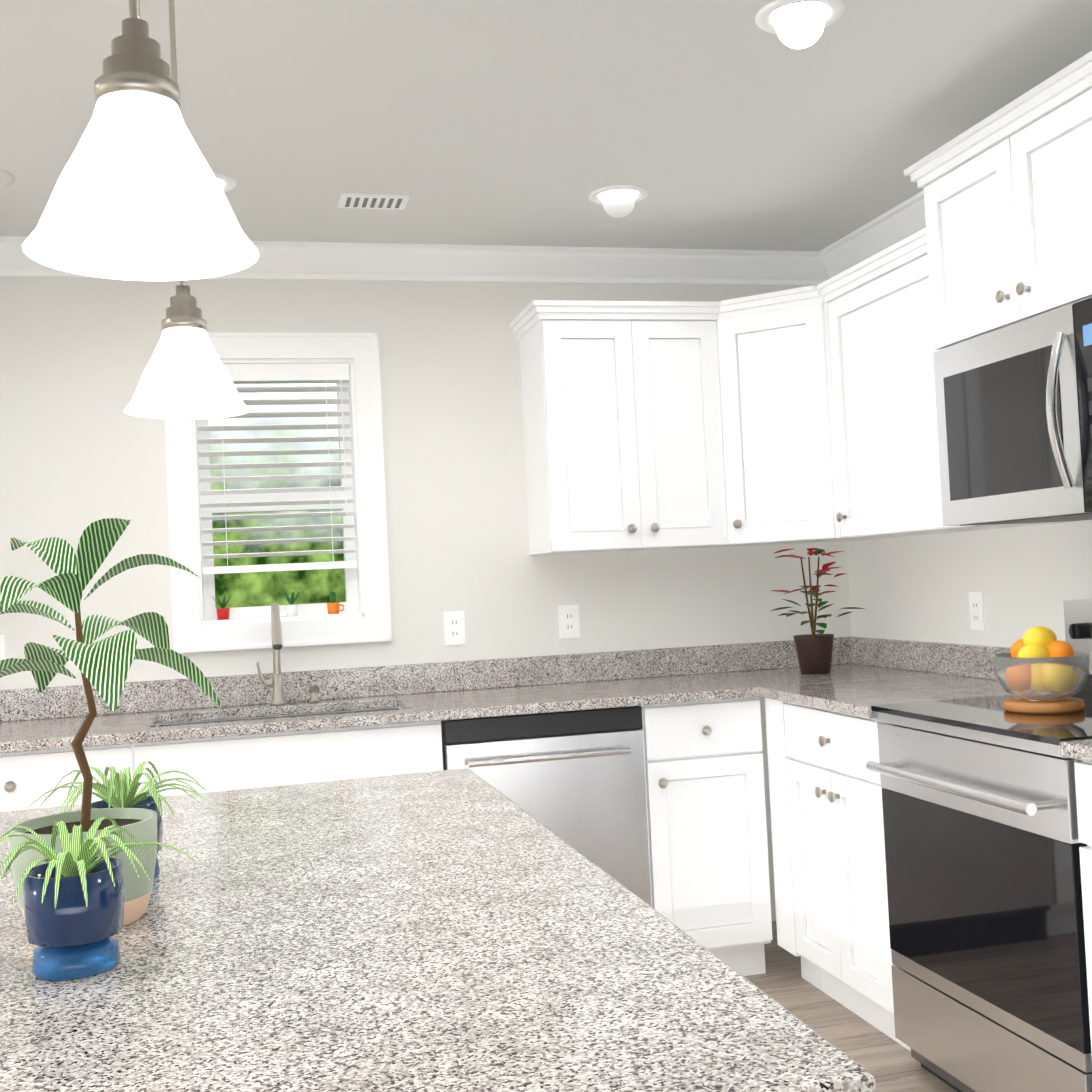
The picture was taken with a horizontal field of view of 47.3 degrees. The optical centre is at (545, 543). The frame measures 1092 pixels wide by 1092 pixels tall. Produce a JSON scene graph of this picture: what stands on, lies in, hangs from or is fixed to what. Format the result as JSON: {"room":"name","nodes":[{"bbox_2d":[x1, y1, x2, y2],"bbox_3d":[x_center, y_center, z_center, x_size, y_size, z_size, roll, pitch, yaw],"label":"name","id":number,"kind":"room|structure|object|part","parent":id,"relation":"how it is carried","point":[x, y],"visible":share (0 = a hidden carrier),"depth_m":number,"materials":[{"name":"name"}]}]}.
{"room":"kitchen","nodes":[
{"label":"kitchen","id":0,"kind":"room"},
{"bbox_2d":[0,277,851,920],"bbox_3d":[-1.639,0.257,4.063,5.920,2.440,0.160,-2,-2,-14],"label":"wall","id":1,"kind":"structure","parent":0,"point":[80,451],"depth_m":4.29,"materials":[{"name":"white paint"}]},
{"bbox_2d":[0,635,4,659],"bbox_3d":[-1.751,0.349,3.944,0.072,0.116,0.008,-2,-2,-14],"label":"electrical outlet","id":2,"kind":"object","parent":1,"relation":"attached to","point":[2,650],"visible":0.6,"depth_m":3.95,"materials":[{"name":"white plastic"}]},
{"bbox_2d":[161,332,391,652],"bbox_3d":[-0.912,-0.179,4.239,0.710,1.050,0.171,-2,-2,-14],"label":"window","id":3,"kind":"structure","parent":1,"relation":"in","point":[255,594],"depth_m":4.24,"materials":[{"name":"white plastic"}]},
{"bbox_2d":[212,595,231,619],"bbox_3d":[-1.081,0.213,4.177,0.075,0.080,0.076,-2,-2,-14],"label":"pot","id":4,"kind":"object","parent":3,"relation":"on","point":[223,612],"visible":0.98,"depth_m":4.16,"materials":[{"name":"red ceramic"}]},
{"bbox_2d":[197,363,356,574],"bbox_3d":[-0.911,-0.257,4.223,0.508,0.699,0.067,-2,-2,-14],"label":"window blinds","id":5,"kind":"object","parent":3,"relation":"attached to","point":[325,373],"visible":0.81,"depth_m":4.22,"materials":[{"name":"white plastic"}]},
{"bbox_2d":[280,592,299,615],"bbox_3d":[-0.863,0.204,4.231,0.075,0.080,0.076,-2,-2,-14],"label":"pot","id":6,"kind":"object","parent":3,"relation":"on","point":[291,609],"visible":0.94,"depth_m":4.21,"materials":[{"name":"white ceramic"}]},
{"bbox_2d":[327,591,343,613],"bbox_3d":[-0.721,0.200,4.266,0.058,0.078,0.043,-2,-2,-14],"label":"pot","id":7,"kind":"object","parent":3,"relation":"on","point":[333,605],"visible":0.98,"depth_m":4.25,"materials":[{"name":"orange ceramic"}]},
{"bbox_2d":[0,236,819,285],"bbox_3d":[-0.807,-0.949,4.186,3.910,0.104,0.094,-2,-2,-14],"label":"crown molding","id":8,"kind":"structure","parent":1,"relation":"attached to","point":[282,260],"depth_m":4.34,"materials":[{"name":"white paint"}]},
{"bbox_2d":[443,611,465,644],"bbox_3d":[-0.315,0.290,4.301,0.072,0.116,0.008,-2,-2,-14],"label":"electrical outlet","id":9,"kind":"object","parent":1,"relation":"attached to","point":[454,627],"visible":1,"depth_m":4.30,"materials":[{"name":"white plastic"}]},
{"bbox_2d":[558,605,579,638],"bbox_3d":[0.082,0.274,4.399,0.072,0.116,0.008,-2,-2,-14],"label":"electrical outlet","id":10,"kind":"object","parent":1,"relation":"attached to","point":[569,626],"visible":1,"depth_m":4.40,"materials":[{"name":"white plastic"}]},
{"bbox_2d":[509,300,727,554],"bbox_3d":[0.246,-0.386,4.278,0.644,0.815,0.374,-2,-2,-14],"label":"upper cabinet","id":11,"kind":"object","parent":1,"relation":"attached to","point":[622,429],"visible":1,"depth_m":4.14,"materials":[{"name":"white paint"}]},
{"bbox_2d":[699,285,927,547],"bbox_3d":[0.881,-0.415,4.311,0.616,0.815,0.616,-2,-2,-14],"label":"upper cabinet","id":12,"kind":"object","parent":1,"relation":"attached to","point":[777,421],"visible":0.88,"depth_m":4.09,"materials":[{"name":"white paint"}]},
{"bbox_2d":[0,0,1091,250],"bbox_3d":[-0.790,-1.140,0.412,5.920,0.060,7.760,-2,-2,-14],"label":"ceiling","id":13,"kind":"structure","parent":0,"point":[718,124],"depth_m":3.05,"materials":[{"name":"white paint"}]},
{"bbox_2d":[0,169,15,187],"bbox_3d":[-1.535,-0.987,3.355,0.200,0.006,0.200,-2,-2,-14],"label":"ceiling speaker","id":14,"kind":"object","parent":13,"relation":"attached to","point":[7,178],"visible":1,"depth_m":3.38,"materials":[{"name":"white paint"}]},
{"bbox_2d":[22,0,259,280],"bbox_3d":[-0.391,-0.686,1.162,0.208,0.839,0.208,-2,-2,-14],"label":"pendant light","id":15,"kind":"object","parent":13,"relation":"hanging from","point":[137,194],"visible":1,"depth_m":1.12,"materials":[{"name":"white glass"}]},
{"bbox_2d":[124,0,249,418],"bbox_3d":[-0.635,-0.646,2.151,0.208,0.839,0.208,-2,-2,-14],"label":"pendant light","id":16,"kind":"object","parent":13,"relation":"hanging from","point":[185,375],"visible":1,"depth_m":2.10,"materials":[{"name":"white glass"}]},
{"bbox_2d":[214,173,235,191],"bbox_3d":[-0.963,-1.010,3.497,0.184,0.006,0.184,-2,-2,-14],"label":"recessed light","id":17,"kind":"object","parent":13,"relation":"in","point":[227,183],"visible":0.17,"depth_m":3.49,"materials":[{"name":"white paint"}]},
{"bbox_2d":[338,193,408,209],"bbox_3d":[-0.516,-1.024,3.732,0.200,0.009,0.120,-2,-2,-14],"label":"ceiling vent","id":18,"kind":"object","parent":13,"relation":"in","point":[370,201],"visible":1,"depth_m":3.72,"materials":[{"name":"white metal"}]},
{"bbox_2d":[588,185,648,204],"bbox_3d":[0.220,-1.058,3.791,0.184,0.006,0.184,-2,-2,-14],"label":"recessed light","id":19,"kind":"object","parent":13,"relation":"in","point":[618,195],"visible":0.96,"depth_m":3.79,"materials":[{"name":"white paint"}]},
{"bbox_2d":[755,0,844,34],"bbox_3d":[0.531,-1.107,2.612,0.184,0.006,0.184,-2,-2,-14],"label":"recessed light","id":20,"kind":"object","parent":13,"relation":"in","point":[790,17],"visible":1,"depth_m":2.62,"materials":[{"name":"white paint"}]},
{"bbox_2d":[743,921,956,1091],"bbox_3d":[-0.671,1.357,0.341,5.920,0.060,7.760,-2,-2,-14],"label":"floor","id":21,"kind":"structure","parent":0,"point":[888,1063],"depth_m":3.46,"materials":[{"name":"brown wood"}]},
{"bbox_2d":[0,744,135,811],"bbox_3d":[-1.501,1.017,3.649,0.626,0.884,0.630,-2,-2,-14],"label":"base cabinet","id":22,"kind":"object","parent":21,"relation":"on","point":[28,779],"visible":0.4,"depth_m":3.41,"materials":[{"name":"white paint"}]},
{"bbox_2d":[134,706,442,796],"bbox_3d":[-0.773,0.988,3.830,0.866,0.884,0.630,-2,-2,-14],"label":"base cabinet","id":23,"kind":"object","parent":21,"relation":"on","point":[218,764],"visible":0.02,"depth_m":3.57,"materials":[{"name":"white paint"}]},
{"bbox_2d":[0,636,894,752],"bbox_3d":[-0.728,0.477,3.853,4.026,0.130,0.663,-2,-2,-14],"label":"countertop","id":24,"kind":"structure","parent":23,"relation":"on","point":[31,719],"depth_m":4.05,"materials":[{"name":"grey stone"}]},
{"bbox_2d":[158,708,399,726],"bbox_3d":[-0.802,0.647,3.828,0.754,0.200,0.379,-2,-2,-14],"label":"double-bowl sink","id":25,"kind":"object","parent":24,"relation":"in","point":[279,717],"visible":0.12,"depth_m":4.00,"materials":[{"name":"silver metal"}]},
{"bbox_2d":[256,602,318,704],"bbox_3d":[-0.834,0.354,4.024,0.198,0.334,0.198,-2,-2,-14],"label":"gooseneck faucet","id":26,"kind":"object","parent":24,"relation":"on","point":[276,682],"visible":1,"depth_m":4.07,"materials":[{"name":"silver metal"}]},
{"bbox_2d":[771,548,863,673],"bbox_3d":[0.911,0.230,4.300,0.322,0.431,0.320,-2,-2,-14],"label":"plant","id":27,"kind":"object","parent":24,"relation":"on","point":[814,650],"visible":1,"depth_m":4.26,"materials":[{"name":"green plant"}]},
{"bbox_2d":[441,706,651,906],"bbox_3d":[-0.043,0.958,3.980,0.614,0.882,0.610,-2,-2,-14],"label":"dishwasher","id":28,"kind":"object","parent":21,"relation":"on","point":[576,780],"visible":0.44,"depth_m":3.75,"materials":[{"name":"grey metal"}]},
{"bbox_2d":[641,697,820,989],"bbox_3d":[0.501,0.934,4.092,0.488,0.884,0.735,-2,-2,-14],"label":"base cabinet","id":29,"kind":"object","parent":21,"relation":"on","point":[707,833],"depth_m":3.86,"materials":[{"name":"white paint"}]},
{"bbox_3d":[0.766,0.914,3.847,0.090,0.884,0.132,-2,-2,-14],"label":"corner base cabinet filler","id":30,"kind":"part","parent":29,"relation":"part of","materials":[{"name":"white wood"}]},
{"bbox_2d":[783,703,910,1050],"bbox_3d":[1.096,0.890,3.555,0.650,0.884,0.589,-2,-2,-14],"label":"base cabinet","id":31,"kind":"object","parent":21,"relation":"on","point":[838,865],"visible":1,"depth_m":3.46,"materials":[{"name":"white paint"}]},
{"bbox_2d":[756,640,1010,718],"bbox_3d":[1.061,0.385,3.610,0.666,0.130,0.671,-2,-2,-14],"label":"countertop","id":32,"kind":"structure","parent":31,"relation":"on","point":[863,676],"depth_m":3.92,"materials":[{"name":"grey stone"}]},
{"bbox_2d":[866,599,1091,1091],"bbox_3d":[1.228,0.727,2.896,0.693,1.160,0.758,-2,-2,-14],"label":"electric range","id":33,"kind":"object","parent":21,"relation":"on","point":[983,844],"visible":0.85,"depth_m":2.78,"materials":[{"name":"silver metal"}]},
{"bbox_2d":[992,626,1089,713],"bbox_3d":[1.167,0.292,2.939,0.216,0.196,0.216,-2,-2,-14],"label":"fruit bowl","id":34,"kind":"object","parent":33,"relation":"on","point":[1039,670],"visible":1,"depth_m":2.88,"materials":[{"name":"clear glass"}]},
{"bbox_2d":[1074,761,1091,1053],"bbox_3d":[1.418,0.838,2.248,0.650,0.884,0.572,-2,-2,-14],"label":"base cabinet","id":35,"kind":"object","parent":21,"relation":"on","point":[1083,776],"visible":0.88,"depth_m":2.44,"materials":[{"name":"white paint"}]},
{"bbox_2d":[1060,739,1091,761],"bbox_3d":[1.397,0.331,2.263,0.658,0.130,0.571,-2,-2,-14],"label":"countertop","id":36,"kind":"structure","parent":35,"relation":"on","point":[1075,749],"depth_m":2.42,"materials":[{"name":"grey stone"}]},
{"bbox_3d":[-0.413,0.907,1.565,0.935,0.883,1.362,-2,-2,-14],"label":"kitchen island","id":37,"kind":"object","parent":21,"relation":"on","visible":0},
{"bbox_2d":[0,768,875,1091],"bbox_3d":[-0.487,0.450,1.524,1.110,0.030,1.704,-2,-2,-14],"label":"island countertop","id":38,"kind":"structure","parent":37,"relation":"on","point":[458,930],"depth_m":1.18,"materials":[{"name":"stone"}]},
{"bbox_2d":[0,816,208,979],"bbox_3d":[-0.449,0.351,1.242,0.221,0.145,0.222,-2,-2,-14],"label":"spider plant","id":39,"kind":"object","parent":38,"relation":"on","point":[73,895],"visible":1,"depth_m":1.22,"materials":[{"name":"green plant"}]},
{"bbox_2d":[0,518,222,925],"bbox_3d":[-0.529,0.204,1.423,0.310,0.457,0.312,-2,-2,-14],"label":"plant","id":40,"kind":"object","parent":38,"relation":"on","point":[103,665],"visible":0.75,"depth_m":1.43,"materials":[{"name":"green plant"}]},
{"bbox_2d":[20,761,218,878],"bbox_3d":[-0.558,0.366,1.642,0.253,0.148,0.235,-2,-2,-14],"label":"spider plant","id":41,"kind":"object","parent":38,"relation":"on","point":[121,793],"visible":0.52,"depth_m":1.63,"materials":[{"name":"green plant"}]},
{"bbox_2d":[847,520,1091,646],"bbox_3d":[1.622,0.069,2.941,0.120,2.440,3.591,-2,-2,-14],"label":"wall","id":42,"kind":"structure","parent":0,"point":[1024,579],"depth_m":3.91,"materials":[{"name":"white paint"}]},
{"bbox_2d":[816,190,925,284],"bbox_3d":[1.474,-1.094,2.901,0.094,0.104,3.490,-2,-2,-14],"label":"crown molding","id":43,"kind":"structure","parent":42,"relation":"attached to","point":[907,218],"depth_m":4.27,"materials":[{"name":"white paint"}]},
{"bbox_2d":[817,227,1078,537],"bbox_3d":[1.159,-0.446,3.694,0.374,0.815,0.725,-2,-2,-14],"label":"upper cabinet","id":44,"kind":"object","parent":42,"relation":"attached to","point":[884,399],"visible":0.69,"depth_m":3.69,"materials":[{"name":"white paint"}]},
{"bbox_2d":[969,592,985,629],"bbox_3d":[1.333,0.209,3.860,0.008,0.116,0.072,-2,-2,-14],"label":"electrical outlet","id":45,"kind":"object","parent":42,"relation":"attached to","point":[977,610],"visible":1,"depth_m":3.85,"materials":[{"name":"white plastic"}]},
{"bbox_2d":[904,51,1091,349],"bbox_3d":[1.284,-0.775,2.970,0.454,0.491,0.828,-2,-2,-14],"label":"upper cabinet","id":46,"kind":"object","parent":42,"relation":"attached to","point":[1008,199],"visible":1,"depth_m":2.92,"materials":[{"name":"white paint"}]},
{"bbox_2d":[933,297,1091,525],"bbox_3d":[1.294,-0.296,2.953,0.475,0.460,0.756,-2,-2,-14],"label":"microwave","id":47,"kind":"object","parent":46,"relation":"attached to","point":[1014,413],"visible":1,"depth_m":2.94,"materials":[{"name":"silver metal"}]}
]}

